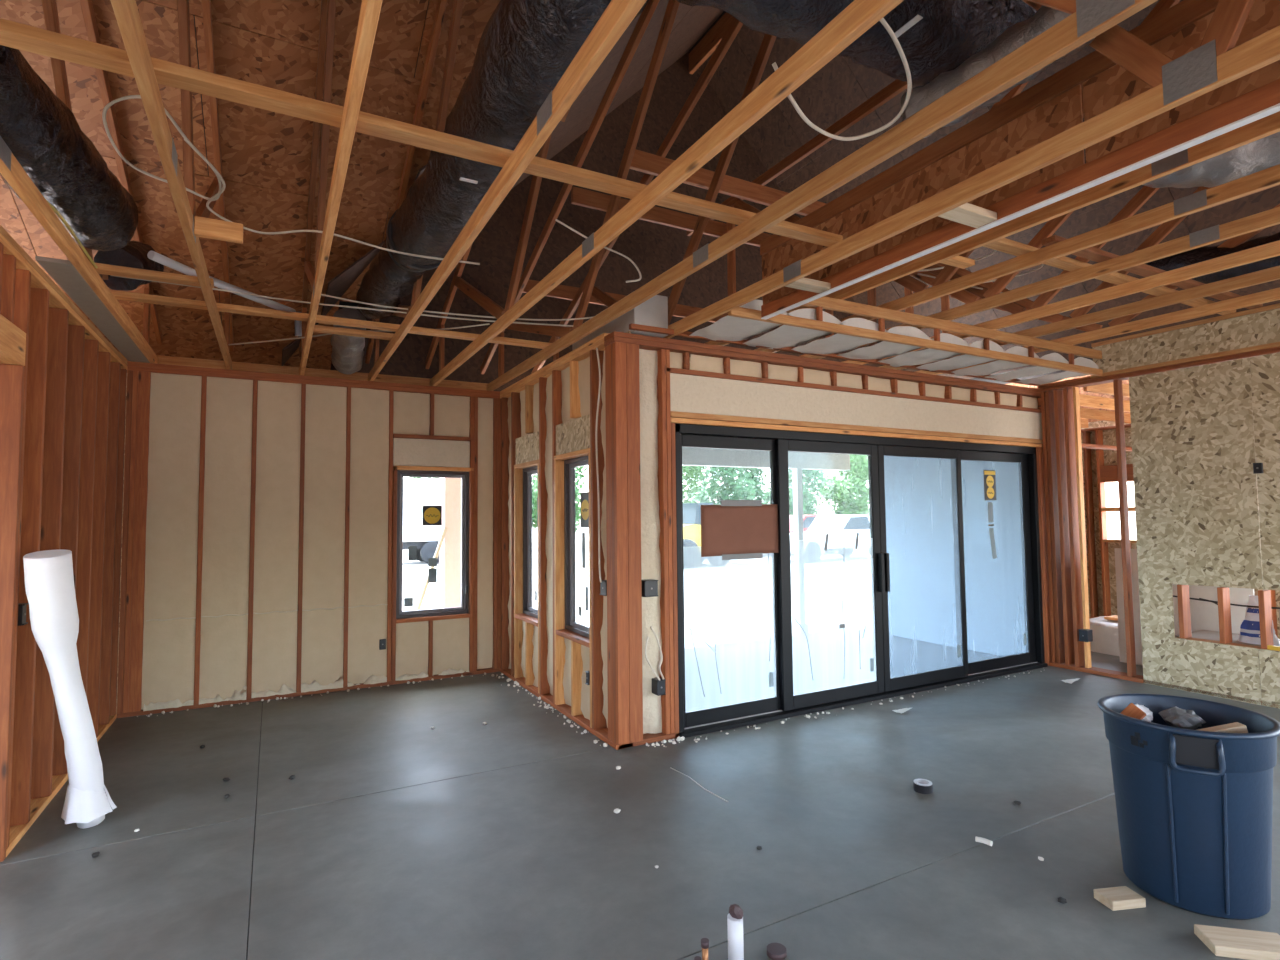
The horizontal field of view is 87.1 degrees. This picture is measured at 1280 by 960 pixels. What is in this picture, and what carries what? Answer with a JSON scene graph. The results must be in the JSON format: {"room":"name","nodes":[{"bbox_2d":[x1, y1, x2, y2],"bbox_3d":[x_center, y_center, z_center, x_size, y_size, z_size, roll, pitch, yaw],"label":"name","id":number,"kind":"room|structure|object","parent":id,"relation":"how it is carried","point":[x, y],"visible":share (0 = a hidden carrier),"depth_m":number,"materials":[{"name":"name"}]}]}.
{"room":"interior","nodes":[
{"label":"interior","id":0,"kind":"room"},
{"bbox_2d":[0,225,149,861],"bbox_3d":[-2.240,0.242,1.731,0.316,3.075,9.200,1,-3,-29],"label":"wall","id":1,"kind":"structure","parent":0,"point":[63,383],"depth_m":4.03,"materials":[{"name":"brown wood"}]},
{"bbox_2d":[18,603,28,625],"bbox_3d":[-3.271,0.707,3.536,0.070,0.110,0.070,1,-3,-29],"label":"outlet box","id":2,"kind":"object","parent":1,"relation":"attached to","point":[22,607],"visible":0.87,"depth_m":3.52,"materials":[{"name":"black plastic"}]},
{"bbox_2d":[0,0,162,363],"bbox_3d":[-2.099,-3.440,1.969,0.041,4.348,10.104,1,-3,-29],"label":"roof truss","id":3,"kind":"object","parent":1,"relation":"on","point":[11,169],"visible":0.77,"depth_m":3.74,"materials":[{"name":"brown wood"}]},
{"bbox_2d":[0,45,137,250],"bbox_3d":[-2.536,-1.605,2.390,0.449,0.495,3.290,1,-3,-20],"label":"flexible duct","id":4,"kind":"object","parent":3,"relation":"attached to","point":[42,133],"visible":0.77,"depth_m":3.07,"materials":[{"name":"black plastic"}]},
{"bbox_2d":[45,199,97,268],"bbox_3d":[-2.830,-1.297,3.267,0.040,0.050,1.502,1,-3,-26],"label":"cable","id":5,"kind":"object","parent":3,"relation":"attached to","point":[51,206],"visible":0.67,"depth_m":3.46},
{"bbox_2d":[94,240,163,290],"bbox_3d":[-3.352,-1.421,4.425,0.284,0.434,0.526,1,-3,-21],"label":"flexible duct","id":6,"kind":"object","parent":3,"relation":"attached to","point":[133,255],"visible":0.52,"depth_m":4.28,"materials":[{"name":"black plastic"}]},
{"bbox_2d":[93,263,213,287],"bbox_3d":[-2.991,-1.250,4.105,0.660,0.038,0.089,1,-3,-29],"label":"board","id":7,"kind":"object","parent":3,"relation":"on","point":[106,269],"visible":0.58,"depth_m":4.08,"materials":[{"name":"brown wood"}]},
{"bbox_2d":[147,251,295,311],"bbox_3d":[-2.742,-1.290,4.498,0.063,0.062,1.127,-1,-3,14],"label":"conduit pipe","id":8,"kind":"object","parent":7,"relation":"on","point":[152,255],"visible":0.68,"depth_m":4.40,"materials":[{"name":"white plastic"}]},
{"bbox_2d":[116,361,500,717],"bbox_3d":[-3.008,0.547,6.599,3.910,3.100,0.207,1,-3,-29],"label":"wall","id":9,"kind":"structure","parent":0,"point":[259,545],"depth_m":6.36,"materials":[{"name":"brown wood"}]},
{"bbox_2d":[110,0,233,369],"bbox_3d":[-1.595,-3.431,2.243,0.041,4.348,10.104,1,-3,-29],"label":"roof truss","id":10,"kind":"object","parent":9,"relation":"on","point":[126,12],"visible":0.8,"depth_m":3.08,"materials":[{"name":"brown wood"}]},
{"bbox_2d":[194,216,242,243],"bbox_3d":[-2.093,-1.243,3.346,0.206,0.090,0.040,1,-3,-29],"label":"block","id":11,"kind":"object","parent":10,"relation":"attached to","point":[204,227],"visible":1,"depth_m":3.33,"materials":[{"name":"brown wood"}]},
{"bbox_2d":[299,0,382,375],"bbox_3d":[-1.065,-3.421,2.530,0.041,4.348,10.104,1,-3,-29],"label":"roof truss","id":12,"kind":"object","parent":9,"relation":"on","point":[370,10],"visible":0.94,"depth_m":3.51,"materials":[{"name":"brown wood"}]},
{"bbox_2d":[102,95,479,264],"bbox_3d":[-1.672,-1.370,3.417,0.620,0.174,1.757,-2,-4,31],"label":"cable","id":13,"kind":"object","parent":12,"relation":"on","point":[219,177],"visible":0.88,"depth_m":3.01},
{"bbox_2d":[110,275,572,326],"bbox_3d":[-1.886,-1.226,4.785,3.010,0.029,0.149,1,-3,-24],"label":"cable","id":14,"kind":"object","parent":12,"relation":"on","point":[110,275],"visible":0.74,"depth_m":4.72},
{"bbox_2d":[306,325,393,339],"bbox_3d":[-2.316,-1.187,5.415,0.660,0.038,0.089,1,-3,-29],"label":"board","id":15,"kind":"object","parent":12,"relation":"on","point":[317,328],"visible":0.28,"depth_m":5.39,"materials":[{"name":"brown wood"}]},
{"bbox_2d":[229,323,489,344],"bbox_3d":[-2.333,-1.198,5.547,2.391,0.057,0.167,-1,-3,11],"label":"board","id":16,"kind":"object","parent":12,"relation":"on","point":[487,323],"visible":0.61,"depth_m":5.52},
{"bbox_2d":[396,470,468,618],"bbox_3d":[-2.171,0.660,7.062,0.738,1.515,0.130,1,-3,-29],"label":"window","id":17,"kind":"structure","parent":9,"relation":"in","point":[431,515],"depth_m":7.08,"materials":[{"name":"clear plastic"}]},
{"bbox_2d":[365,0,646,380],"bbox_3d":[-0.513,-3.410,2.830,0.041,4.348,10.104,1,-3,-29],"label":"roof truss","id":18,"kind":"object","parent":9,"relation":"on","point":[619,14],"visible":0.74,"depth_m":3.10,"materials":[{"name":"brown wood"}]},
{"bbox_2d":[110,290,551,348],"bbox_3d":[-2.142,-1.201,5.180,3.100,0.038,0.089,1,-3,-29],"label":"board","id":19,"kind":"object","parent":18,"relation":"on","point":[119,295],"visible":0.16,"depth_m":4.98,"materials":[{"name":"brown wood"}]},
{"bbox_2d":[356,237,427,318],"bbox_3d":[-1.805,-1.459,4.863,0.328,0.360,1.345,1,-4,-33],"label":"flexible duct","id":20,"kind":"object","parent":18,"relation":"attached to","point":[387,282],"visible":0.64,"depth_m":4.67,"materials":[{"name":"black plastic"}]},
{"bbox_2d":[0,18,842,246],"bbox_3d":[-0.804,-1.347,2.679,4.300,0.038,0.089,1,-3,-29],"label":"ceiling beam","id":21,"kind":"structure","parent":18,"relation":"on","point":[16,35],"depth_m":2.50,"materials":[{"name":"brown wood"}]},
{"bbox_2d":[386,0,648,269],"bbox_3d":[-0.459,-1.627,2.672,0.469,0.462,3.767,1,-4,-30],"label":"flexible duct","id":22,"kind":"object","parent":18,"relation":"attached to","point":[525,47],"visible":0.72,"depth_m":2.66,"materials":[{"name":"black plastic"}]},
{"bbox_2d":[425,0,903,385],"bbox_3d":[0.029,-3.400,3.124,0.041,4.348,10.104,1,-3,-29],"label":"roof truss","id":23,"kind":"object","parent":9,"relation":"on","point":[859,16],"visible":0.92,"depth_m":2.86,"materials":[{"name":"brown wood"}]},
{"bbox_2d":[321,294,592,320],"bbox_3d":[-1.190,-1.245,4.955,2.118,0.044,0.198,0,-3,-14],"label":"cable","id":24,"kind":"object","parent":23,"relation":"on","point":[321,294],"visible":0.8,"depth_m":4.96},
{"bbox_2d":[555,219,641,282],"bbox_3d":[-0.202,-1.312,3.888,0.155,0.144,0.753,-2,-3,29],"label":"cable","id":25,"kind":"object","parent":23,"relation":"hanging from","point":[558,221],"visible":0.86,"depth_m":3.95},
{"bbox_2d":[772,18,911,140],"bbox_3d":[0.735,-1.365,2.312,0.387,0.126,0.587,-3,-4,43],"label":"cable","id":26,"kind":"object","parent":23,"relation":"hanging from","point":[884,23],"visible":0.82,"depth_m":2.38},
{"bbox_2d":[480,0,1157,390],"bbox_3d":[0.569,-3.390,3.418,0.041,4.348,10.104,1,-3,-29],"label":"roof truss","id":27,"kind":"object","parent":9,"relation":"on","point":[1088,19],"visible":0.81,"depth_m":3.18,"materials":[{"name":"brown wood"}]},
{"bbox_2d":[677,0,1036,86],"bbox_3d":[0.714,-2.144,2.765,2.340,0.616,0.597,1,-3,-26],"label":"flexible duct","id":28,"kind":"object","parent":27,"relation":"on","point":[935,37],"visible":0.64,"depth_m":2.84,"materials":[{"name":"black plastic"}]},
{"bbox_2d":[500,331,632,749],"bbox_3d":[-0.824,0.504,6.205,0.160,3.100,2.955,1,-3,-29],"label":"wall","id":29,"kind":"structure","parent":0,"point":[548,416],"depth_m":5.92,"materials":[{"name":"brown wood"}]},
{"bbox_2d":[523,466,537,617],"bbox_3d":[-1.007,0.605,6.643,0.090,1.478,0.668,1,-3,-29],"label":"window","id":30,"kind":"structure","parent":29,"relation":"in","point":[528,609],"depth_m":6.88,"materials":[{"name":"glass"}]},
{"bbox_2d":[564,456,588,637],"bbox_3d":[-0.460,0.546,5.637,0.090,1.478,0.701,1,-3,-29],"label":"window","id":31,"kind":"structure","parent":29,"relation":"in","point":[571,624],"depth_m":5.88,"materials":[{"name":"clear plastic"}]},
{"bbox_2d":[595,348,601,582],"bbox_3d":[-0.311,-0.121,5.097,0.031,1.782,0.069,1,-3,-29],"label":"cable","id":32,"kind":"object","parent":29,"relation":"attached to","point":[596,348],"visible":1,"depth_m":5.11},
{"bbox_2d":[785,277,830,292],"bbox_3d":[1.029,-1.199,4.130,0.287,0.037,0.100,1,-3,-29],"label":"block","id":33,"kind":"object","parent":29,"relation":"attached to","point":[806,284],"visible":0.76,"depth_m":4.11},
{"bbox_2d":[604,331,1051,748],"bbox_3d":[2.178,0.475,6.226,5.455,3.100,0.191,1,-3,-29],"label":"wall","id":34,"kind":"structure","parent":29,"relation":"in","point":[659,383],"depth_m":5.24,"materials":[{"name":"brown wood"}]},
{"bbox_2d":[572,293,667,349],"bbox_3d":[-0.199,-1.241,5.665,0.295,0.305,1.200,1,-3,-29],"label":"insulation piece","id":35,"kind":"object","parent":34,"relation":"on","point":[654,311],"visible":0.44,"depth_m":5.17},
{"bbox_2d":[641,579,657,596],"bbox_3d":[0.062,0.801,4.992,0.110,0.120,0.110,1,-3,-29],"label":"outlet box","id":36,"kind":"object","parent":34,"relation":"attached to","point":[649,586],"visible":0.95,"depth_m":4.95,"materials":[{"name":"black plastic"}]},
{"bbox_2d":[652,677,665,695],"bbox_3d":[0.137,1.531,4.995,0.070,0.110,0.100,1,-3,-29],"label":"outlet box","id":37,"kind":"object","parent":34,"relation":"attached to","point":[658,687],"visible":0.98,"depth_m":4.96,"materials":[{"name":"black plastic"}]},
{"bbox_2d":[682,447,849,470],"bbox_3d":[1.463,-0.419,7.746,5.250,0.320,3.050,1,-3,-29],"label":"porch roof","id":38,"kind":"structure","parent":34,"relation":"attached to","point":[691,456],"depth_m":9.26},
{"bbox_2d":[675,423,1047,737],"bbox_3d":[2.298,0.790,6.261,4.640,2.372,0.160,1,-3,-29],"label":"door","id":39,"kind":"structure","parent":34,"relation":"attached to","point":[944,588],"depth_m":6.13,"materials":[{"name":"glass"}]},
{"bbox_2d":[701,500,778,559],"bbox_3d":[0.823,0.403,5.475,0.775,0.480,0.026,1,-3,-29],"label":"cardboard sheet","id":40,"kind":"object","parent":39,"relation":"attached to","point":[732,529],"visible":1,"depth_m":5.47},
{"bbox_2d":[629,296,1102,385],"bbox_3d":[2.355,-1.213,5.958,5.185,0.257,0.680,1,-3,-29],"label":"ceiling insulation","id":41,"kind":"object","parent":29,"relation":"attached to","point":[800,326],"depth_m":5.66,"materials":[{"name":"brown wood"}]},
{"bbox_2d":[531,0,1279,373],"bbox_3d":[1.109,-3.380,3.711,0.041,4.348,10.104,1,-3,-29],"label":"roof truss","id":42,"kind":"object","parent":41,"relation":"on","point":[1216,63],"visible":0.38,"depth_m":2.69,"materials":[{"name":"brown wood"}]},
{"bbox_2d":[571,187,770,246],"bbox_3d":[0.688,-2.422,6.466,2.900,0.140,0.038,1,-3,-29],"label":"purlin","id":43,"kind":"object","parent":42,"relation":"attached to","point":[579,196],"visible":0.52,"depth_m":6.19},
{"bbox_2d":[687,79,1279,345],"bbox_3d":[2.507,-2.181,3.402,0.041,1.392,8.350,1,-3,-29],"label":"roof truss","id":44,"kind":"object","parent":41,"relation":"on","point":[1266,126],"visible":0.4,"depth_m":4.02,"materials":[{"name":"brown wood"}]},
{"bbox_2d":[940,255,974,268],"bbox_3d":[2.077,-1.525,4.611,0.560,0.038,0.090,1,-3,-29],"label":"board","id":45,"kind":"object","parent":44,"relation":"attached to","point":[962,262],"visible":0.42,"depth_m":4.67,"materials":[{"name":"brown wood"}]},
{"bbox_2d":[755,0,1279,352],"bbox_3d":[3.052,-2.171,3.698,0.041,1.392,8.350,1,-3,-29],"label":"roof truss","id":46,"kind":"object","parent":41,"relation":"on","point":[1269,177],"visible":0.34,"depth_m":4.15,"materials":[{"name":"brown wood"}]},
{"bbox_2d":[800,89,1279,358],"bbox_3d":[3.596,-2.160,3.994,0.041,1.392,8.350,1,-3,-29],"label":"roof truss","id":47,"kind":"object","parent":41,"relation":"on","point":[993,296],"visible":0.23,"depth_m":4.81,"materials":[{"name":"brown wood"}]},
{"bbox_2d":[983,238,1235,314],"bbox_3d":[3.585,-1.516,5.061,3.680,0.038,0.100,1,-3,-29],"label":"board","id":48,"kind":"object","parent":47,"relation":"on","point":[1005,245],"visible":0.4,"depth_m":4.75,"materials":[{"name":"brown wood"}]},
{"bbox_2d":[1041,235,1262,308],"bbox_3d":[3.959,-1.520,5.054,3.030,0.038,0.090,1,-3,-29],"label":"board","id":49,"kind":"object","parent":47,"relation":"on","point":[1093,254],"visible":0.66,"depth_m":4.83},
{"bbox_2d":[843,185,1279,364],"bbox_3d":[4.150,-2.150,4.294,0.038,1.392,8.350,1,-3,-29],"label":"roof truss","id":50,"kind":"object","parent":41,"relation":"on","point":[1040,309],"visible":0.31,"depth_m":5.15,"materials":[{"name":"brown wood"}]},
{"bbox_2d":[1142,132,1279,187],"bbox_3d":[3.653,-2.078,3.945,1.694,0.648,0.528,-2,-3,24],"label":"flexible duct","id":51,"kind":"object","parent":50,"relation":"attached to","point":[1263,153],"visible":0.15,"depth_m":3.87,"materials":[{"name":"silver metal"}]},
{"bbox_2d":[880,186,1279,369],"bbox_3d":[4.668,-2.140,4.576,0.038,1.392,8.350,1,-3,-29],"label":"roof truss","id":52,"kind":"object","parent":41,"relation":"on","point":[1079,319],"visible":0.27,"depth_m":5.53,"materials":[{"name":"brown wood"}]},
{"bbox_2d":[901,184,1279,374],"bbox_3d":[5.215,-1.930,4.861,0.038,0.992,8.350,1,-3,-29],"label":"roof truss","id":53,"kind":"object","parent":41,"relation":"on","point":[1118,326],"visible":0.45,"depth_m":5.93,"materials":[{"name":"brown wood"}]},
{"bbox_2d":[1144,232,1279,283],"bbox_3d":[5.205,-1.882,5.178,0.394,0.496,2.176,2,-4,-37],"label":"flexible duct","id":54,"kind":"object","parent":53,"relation":"attached to","point":[1204,253],"visible":0.36,"depth_m":5.56,"materials":[{"name":"black plastic"}]},
{"bbox_2d":[938,203,996,227],"bbox_3d":[1.547,-1.255,3.179,0.287,0.037,0.110,1,-3,-29],"label":"block","id":55,"kind":"object","parent":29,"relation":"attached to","point":[968,214],"visible":0.76,"depth_m":3.16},
{"bbox_2d":[760,0,1279,319],"bbox_3d":[2.358,-1.573,2.060,0.062,0.556,6.200,1,-3,-29],"label":"beam","id":56,"kind":"structure","parent":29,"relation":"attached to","point":[1052,106],"depth_m":3.04,"materials":[{"name":"brown wood"}]},
{"bbox_2d":[0,651,1279,959],"bbox_3d":[1.756,1.859,2.464,18.500,0.164,11.838,1,-3,-29],"label":"floor","id":57,"kind":"structure","parent":0,"point":[393,836],"depth_m":3.48,"materials":[{"name":"concrete"}]},
{"bbox_2d":[23,549,115,828],"bbox_3d":[-3.041,1.129,3.594,0.211,1.520,0.548,-1,-3,1],"label":"paper roll","id":58,"kind":"object","parent":57,"relation":"on","point":[48,574],"visible":1,"depth_m":3.53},
{"bbox_2d":[137,671,1041,746],"bbox_3d":[0.016,1.974,5.995,8.593,0.036,2.317,-1,-3,0],"label":"crumbs","id":59,"kind":"object","parent":57,"relation":"on","point":[682,738],"visible":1,"depth_m":5.84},
{"bbox_2d":[701,938,708,959],"bbox_3d":[0.235,1.726,2.421,0.030,0.135,0.029,1,-3,-29],"label":"pipe stub","id":60,"kind":"object","parent":57,"relation":"on","point":[704,941],"visible":1,"depth_m":2.41,"materials":[{"name":"orange metal"}]},
{"bbox_2d":[727,904,743,959],"bbox_3d":[0.354,1.685,2.488,0.060,0.223,0.057,1,-3,-29],"label":"pipe stub","id":61,"kind":"object","parent":57,"relation":"on","point":[735,916],"visible":1,"depth_m":2.47,"materials":[{"name":"white plastic"}]},
{"bbox_2d":[767,943,786,959],"bbox_3d":[0.517,1.787,2.548,0.075,0.022,0.073,1,-3,-29],"label":"pipe stub","id":62,"kind":"object","parent":57,"relation":"on","point":[775,951],"visible":1,"depth_m":2.53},
{"bbox_2d":[913,779,932,793],"bbox_3d":[1.701,1.841,4.044,0.110,0.050,0.110,1,-3,-29],"label":"tape roll","id":63,"kind":"object","parent":57,"relation":"on","point":[923,786],"visible":1,"depth_m":4.01,"materials":[{"name":"black plastic"}]},
{"bbox_2d":[1089,616,1119,655],"bbox_3d":[6.057,1.857,7.748,1.000,0.353,1.600,1,-3,-29],"label":"wrapped bundle","id":64,"kind":"object","parent":57,"relation":"on","point":[1105,632],"visible":0.15,"depth_m":7.90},
{"bbox_2d":[1094,886,1145,910],"bbox_3d":[2.041,1.780,2.865,0.160,0.038,0.100,0,-3,-8],"label":"wood block","id":65,"kind":"object","parent":57,"relation":"on","point":[1122,897],"visible":1,"depth_m":2.84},
{"bbox_2d":[1114,548,1254,664],"bbox_3d":[5.597,1.356,6.957,0.020,1.250,1.200,1,-3,-29],"label":"sheet","id":66,"kind":"object","parent":57,"relation":"on","point":[1204,614],"visible":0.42,"depth_m":6.88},
{"bbox_2d":[1097,693,1279,919],"bbox_3d":[2.443,1.420,2.996,0.669,0.764,0.644,1,-3,-29],"label":"rubbish bin","id":67,"kind":"object","parent":57,"relation":"on","point":[1194,807],"visible":0.94,"depth_m":2.78,"materials":[{"name":"blue plastic"}]},
{"bbox_2d":[1120,703,1145,719],"bbox_3d":[2.277,1.100,3.124,0.120,0.121,0.061,-1,-3,11],"label":"wood offcut","id":68,"kind":"object","parent":67,"relation":"in","point":[1131,710],"visible":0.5,"depth_m":3.12,"materials":[{"name":"brown wood"}]},
{"bbox_2d":[1159,707,1205,729],"bbox_3d":[2.507,1.106,3.120,0.166,0.103,0.153,-1,-3,3],"label":"plastic bag","id":69,"kind":"object","parent":67,"relation":"in","point":[1174,716],"visible":0.91,"depth_m":3.07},
{"bbox_2d":[1198,722,1247,732],"bbox_3d":[2.449,1.088,2.882,0.261,0.091,0.050,-1,-3,5],"label":"wood offcut","id":70,"kind":"object","parent":67,"relation":"in","point":[1235,727],"visible":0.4,"depth_m":2.86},
{"bbox_2d":[1175,630,1279,646],"bbox_3d":[5.832,1.480,5.766,0.600,0.070,1.900,1,-3,-29],"label":"box","id":71,"kind":"object","parent":57,"relation":"on","point":[1200,634],"visible":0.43,"depth_m":6.37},
{"bbox_2d":[1238,595,1279,645],"bbox_3d":[5.552,1.252,6.040,0.202,0.420,0.295,1,-3,-29],"label":"plastic bag","id":72,"kind":"object","parent":71,"relation":"on","point":[1250,627],"visible":0.7,"depth_m":6.03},
{"bbox_2d":[1240,620,1259,630],"bbox_3d":[5.478,1.302,6.020,0.040,0.080,0.184,1,-3,-22],"label":"print","id":73,"kind":"object","parent":72,"relation":"on","point":[1247,625],"depth_m":6.03},
{"bbox_2d":[1194,924,1279,959],"bbox_3d":[2.302,1.761,2.552,0.280,0.038,0.140,-1,-3,13],"label":"wood block","id":74,"kind":"object","parent":57,"relation":"on","point":[1222,941],"visible":1,"depth_m":2.54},
{"bbox_2d":[0,0,1279,421],"bbox_3d":[2.232,-3.830,4.377,14.372,5.600,11.847,1,-3,-29],"label":"ceiling","id":75,"kind":"structure","parent":0,"point":[266,154],"depth_m":6.48,"materials":[{"name":"brown wood"}]},
{"bbox_2d":[331,307,365,374],"bbox_3d":[-2.693,-1.274,6.209,0.294,0.490,0.744,1,-3,-25],"label":"flexible duct","id":76,"kind":"object","parent":75,"relation":"hanging from","point":[347,354],"visible":0.77,"depth_m":6.11,"materials":[{"name":"silver metal"}]},
{"bbox_2d":[520,278,727,321],"bbox_3d":[0.023,-2.000,7.676,2.900,0.140,0.038,1,-3,-29],"label":"purlin","id":77,"kind":"object","parent":75,"relation":"attached to","point":[561,291],"visible":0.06,"depth_m":7.35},
{"bbox_2d":[624,149,825,215],"bbox_3d":[1.167,-2.324,5.581,2.900,0.140,0.038,1,-3,-29],"label":"purlin","id":78,"kind":"object","parent":75,"relation":"attached to","point":[642,161],"visible":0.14,"depth_m":5.30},
{"bbox_2d":[901,5,1093,137],"bbox_3d":[1.419,-1.642,2.665,0.231,0.249,0.771,1,-4,-31],"label":"flexible duct","id":79,"kind":"object","parent":75,"relation":"hanging from","point":[1018,34],"visible":0.48,"depth_m":2.63,"materials":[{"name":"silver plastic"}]},
{"bbox_2d":[1082,443,1131,451],"bbox_3d":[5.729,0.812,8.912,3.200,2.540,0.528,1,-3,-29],"label":"beam","id":80,"kind":"structure","parent":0,"point":[1087,446],"depth_m":8.96,"materials":[{"name":"brown wood"}]},
{"bbox_2d":[1037,346,1279,708],"bbox_3d":[6.129,0.304,4.392,0.172,3.066,6.885,1,-3,-29],"label":"wall","id":81,"kind":"structure","parent":0,"point":[1203,517],"depth_m":6.26,"materials":[{"name":"brown wood"}]},
{"bbox_2d":[1078,629,1092,641],"bbox_3d":[4.623,1.612,6.981,0.100,0.120,0.090,1,-3,-29],"label":"outlet box","id":82,"kind":"object","parent":81,"relation":"attached to","point":[1085,635],"visible":1,"depth_m":6.95,"materials":[{"name":"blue plastic"}]},
{"bbox_2d":[1090,303,1279,378],"bbox_3d":[6.206,-1.390,4.212,0.120,0.361,6.320,1,-3,-29],"label":"wall panel","id":83,"kind":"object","parent":81,"relation":"on","point":[1257,328],"depth_m":6.19,"materials":[{"name":"brown wood"}]},
{"bbox_2d":[1081,421,1279,638],"bbox_3d":[8.004,0.524,8.714,0.400,3.050,5.700,1,-3,-29],"label":"wall","id":84,"kind":"structure","parent":0,"point":[1100,468],"depth_m":10.24,"materials":[{"name":"brown wood"}]},
{"bbox_2d":[1080,408,1130,422],"bbox_3d":[5.736,-0.939,9.127,3.440,0.140,0.038,1,-3,-29],"label":"joist","id":85,"kind":"object","parent":84,"relation":"attached to","point":[1086,413],"visible":0.24,"depth_m":9.53,"materials":[{"name":"brown wood"}]},
{"bbox_2d":[1083,382,1129,397],"bbox_3d":[6.309,-1.001,8.074,3.440,0.140,0.038,1,-3,-29],"label":"joist","id":86,"kind":"object","parent":84,"relation":"on","point":[1107,388],"visible":0.18,"depth_m":7.42,"materials":[{"name":"brown wood"}]},
{"bbox_3d":[3.967,0.607,8.570,0.170,3.050,2.190,1,-3,-29],"label":"wall","id":87,"kind":"structure","parent":0,"visible":0},
{"bbox_2d":[1031,387,1129,411],"bbox_3d":[6.023,-0.970,8.601,3.440,0.140,0.038,1,-3,-29],"label":"joist","id":88,"kind":"object","parent":87,"relation":"attached to","point":[1085,400],"visible":0.28,"depth_m":8.44,"materials":[{"name":"brown wood"}]},
{"label":"outside","id":89,"kind":"structure","parent":0,"visible":0},
{"bbox_2d":[402,521,1136,625],"bbox_3d":[-7.903,3.930,35.369,260.000,0.300,250.000,1,-3,-29],"label":"ground","id":90,"kind":"structure","parent":89,"point":[415,572],"depth_m":20.85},
{"bbox_2d":[403,478,439,562],"bbox_3d":[-8.062,1.696,27.776,4.600,3.343,2.250,1,-3,-29],"label":"box trailer","id":91,"kind":"object","parent":90,"relation":"on","point":[417,493],"visible":0.34,"depth_m":26.27,"materials":[{"name":"white paint"}]},
{"bbox_2d":[416,527,447,609],"bbox_3d":[-2.622,1.418,8.089,0.596,1.700,0.050,1,-3,-29],"label":"brace","id":92,"kind":"object","parent":90,"relation":"on","point":[444,531],"visible":0.58,"depth_m":8.15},
{"bbox_2d":[439,478,460,607],"bbox_3d":[-2.347,0.658,8.489,0.360,3.035,0.360,1,-3,-29],"label":"porch post","id":93,"kind":"object","parent":90,"relation":"on","point":[450,488],"visible":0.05,"depth_m":8.33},
{"bbox_2d":[532,466,587,532],"bbox_3d":[-4.996,-0.371,38.530,4.240,8.590,5.338,0,-3,-9],"label":"tree","id":94,"kind":"object","parent":90,"relation":"on","point":[535,482],"visible":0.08,"depth_m":37.76,"materials":[{"name":"green plant"}]},
{"bbox_2d":[683,503,712,546],"bbox_3d":[2.301,1.968,24.507,3.500,2.242,1.850,1,-3,-29],"label":"loader","id":95,"kind":"object","parent":90,"relation":"on","point":[691,511],"visible":0.12,"depth_m":23.68,"materials":[{"name":"yellow paint"}]},
{"bbox_2d":[682,466,716,502],"bbox_3d":[3.710,0.576,52.604,4.766,8.020,5.019,1,-3,-22],"label":"tree","id":96,"kind":"object","parent":90,"relation":"on","point":[693,472],"visible":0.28,"depth_m":51.65,"materials":[{"name":"green plant"}]},
{"bbox_2d":[690,467,756,504],"bbox_3d":[5.476,0.179,43.937,4.259,8.395,4.897,2,-4,-37],"label":"tree","id":97,"kind":"object","parent":90,"relation":"on","point":[728,475],"visible":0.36,"depth_m":42.97,"materials":[{"name":"green plant"}]},
{"bbox_2d":[731,467,770,503],"bbox_3d":[9.048,0.767,55.779,4.265,8.408,4.904,2,-4,-37],"label":"tree","id":98,"kind":"object","parent":90,"relation":"on","point":[756,476],"visible":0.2,"depth_m":54.88,"materials":[{"name":"green plant"}]},
{"bbox_2d":[762,469,824,514],"bbox_3d":[10.395,0.198,46.709,4.599,8.016,4.596,1,-3,-29],"label":"tree","id":99,"kind":"object","parent":90,"relation":"on","point":[809,478],"visible":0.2,"depth_m":46.15,"materials":[{"name":"green plant"}]},
{"bbox_2d":[789,515,818,532],"bbox_3d":[6.769,2.488,30.670,5.250,1.774,1.950,1,-3,-29],"label":"pickup truck","id":100,"kind":"object","parent":90,"relation":"on","point":[808,520],"visible":0.02,"depth_m":30.10,"materials":[{"name":"red paint"}]},
{"bbox_2d":[789,469,825,514],"bbox_3d":[13.812,0.746,58.836,4.670,8.140,4.668,1,-3,-29],"label":"tree","id":101,"kind":"object","parent":90,"relation":"on","point":[808,472],"visible":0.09,"depth_m":58.44,"materials":[{"name":"green plant"}]},
{"bbox_2d":[790,514,869,540],"bbox_3d":[7.529,2.272,26.765,5.250,1.774,1.950,1,-3,-29],"label":"pickup truck","id":102,"kind":"object","parent":90,"relation":"on","point":[836,526],"visible":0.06,"depth_m":26.32,"materials":[{"name":"white paint"}]},
{"bbox_2d":[818,454,869,515],"bbox_3d":[15.504,0.428,49.553,4.609,7.755,4.854,1,-3,-22],"label":"tree","id":103,"kind":"object","parent":90,"relation":"on","point":[857,462],"visible":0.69,"depth_m":48.83,"materials":[{"name":"green plant"}]},
{"bbox_2d":[828,466,869,516],"bbox_3d":[19.336,0.772,60.910,4.873,8.199,5.132,1,-3,-22],"label":"tree","id":104,"kind":"object","parent":90,"relation":"on","point":[863,466],"visible":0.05,"depth_m":60.88,"materials":[{"name":"green plant"}]},
{"bbox_3d":[2.340,2.163,8.021,7.160,0.115,2.940,1,-3,-29],"label":"patio","id":105,"kind":"object","parent":90,"relation":"on","visible":0},
{"bbox_2d":[792,468,803,540],"bbox_3d":[2.279,1.013,9.640,0.160,2.355,0.160,1,-3,-29],"label":"porch post","id":106,"kind":"object","parent":105,"relation":"on","point":[797,473],"visible":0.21,"depth_m":9.64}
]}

